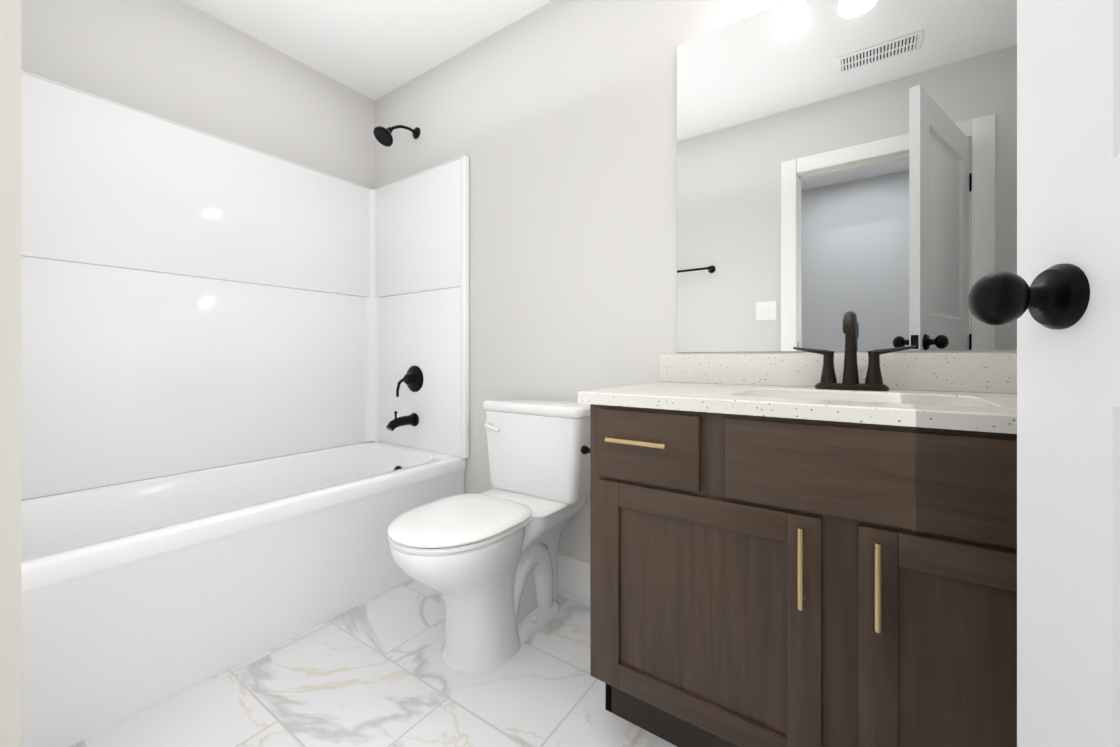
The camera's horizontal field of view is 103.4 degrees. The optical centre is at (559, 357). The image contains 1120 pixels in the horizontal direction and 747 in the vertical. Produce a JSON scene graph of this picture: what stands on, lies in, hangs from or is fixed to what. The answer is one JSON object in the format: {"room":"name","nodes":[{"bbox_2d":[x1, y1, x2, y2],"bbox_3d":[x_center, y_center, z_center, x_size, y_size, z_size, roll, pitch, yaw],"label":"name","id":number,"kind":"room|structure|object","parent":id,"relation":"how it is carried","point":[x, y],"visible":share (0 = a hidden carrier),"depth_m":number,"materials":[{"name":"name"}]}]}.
{"room":"bathroom","nodes":[
{"label":"bathroom","id":0,"kind":"room"},
{"bbox_2d":[21,0,374,188],"bbox_3d":[-1.582,-0.271,1.947,0.115,2.440,1.606,0,0,35],"label":"wall","id":1,"kind":"structure","parent":0,"point":[181,62],"depth_m":1.91,"materials":[{"name":"white paint"}]},
{"bbox_2d":[182,0,551,100],"bbox_3d":[-0.713,-1.521,0.511,3.180,0.060,3.206,0,0,35],"label":"ceiling","id":2,"kind":"structure","parent":0,"point":[374,50],"depth_m":2.01,"materials":[{"name":"white paint"}]},
{"bbox_2d":[69,579,676,746],"bbox_3d":[-0.713,0.979,0.511,3.180,0.060,3.206,0,0,35],"label":"floor","id":3,"kind":"structure","parent":0,"point":[377,671],"depth_m":1.24,"materials":[{"name":"stone"}]},
{"bbox_2d":[0,0,20,746],"bbox_3d":[0.046,-0.116,-0.008,0.942,2.130,0.017,0,0,35],"label":"door frame","id":4,"kind":"structure","parent":3,"relation":"on","point":[10,373],"depth_m":0.22,"materials":[{"name":"white paint"}]},
{"bbox_2d":[21,70,468,746],"bbox_3d":[-1.178,-0.005,1.737,0.785,1.909,1.487,0,0,35],"label":"shower","id":5,"kind":"object","parent":3,"relation":"on","point":[225,344],"visible":0.98,"depth_m":1.73,"materials":[{"name":"white plastic"}]},
{"bbox_2d":[387,397,589,672],"bbox_3d":[-0.224,0.561,1.510,0.482,0.775,0.755,0,0,35],"label":"toilet","id":6,"kind":"object","parent":3,"relation":"on","point":[483,565],"visible":0.96,"depth_m":1.46,"materials":[{"name":"white ceramic"}]},
{"bbox_2d":[578,311,1016,746],"bbox_3d":[0.619,0.416,1.041,1.148,1.065,0.584,0,0,35],"label":"bathroom vanity","id":7,"kind":"object","parent":3,"relation":"on","point":[816,548],"visible":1,"depth_m":0.87,"materials":[{"name":"brown wood"}]},
{"bbox_3d":[0.009,-0.081,-0.062,0.802,2.060,0.115,0,0,35],"label":"door frame","id":8,"kind":"structure","parent":3,"relation":"on","visible":0},
{"bbox_2d":[968,0,1119,746],"bbox_3d":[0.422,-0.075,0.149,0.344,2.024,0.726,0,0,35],"label":"door","id":9,"kind":"structure","parent":8,"relation":"attached to","point":[1057,296],"depth_m":0.44,"materials":[{"name":"white paint"}]},
{"bbox_2d":[375,0,1016,563],"bbox_3d":[0.167,-0.271,1.782,3.180,2.440,0.115,0,0,35],"label":"wall","id":10,"kind":"structure","parent":0,"point":[555,120],"depth_m":1.81,"materials":[{"name":"white paint"}]},
{"bbox_2d":[373,125,422,430],"bbox_3d":[-0.829,-0.425,2.253,0.155,1.593,0.241,0,0,35],"label":"trim","id":11,"kind":"structure","parent":10,"relation":"attached to","point":[412,379],"depth_m":2.28,"materials":[{"name":"black metal"}]},
{"bbox_2d":[557,554,589,598],"bbox_3d":[-0.012,0.881,1.828,0.942,0.135,0.014,0,0,35],"label":"baseboard","id":12,"kind":"structure","parent":10,"relation":"attached to","point":[573,576],"depth_m":1.76,"materials":[{"name":"white paint"}]},
{"bbox_2d":[677,0,1016,351],"bbox_3d":[0.821,-0.549,1.254,1.005,1.063,0.006,0,0,35],"label":"mirror","id":13,"kind":"object","parent":10,"relation":"attached to","point":[837,160],"visible":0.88,"depth_m":1.26,"materials":[{"name":"clear glass"}]}
]}

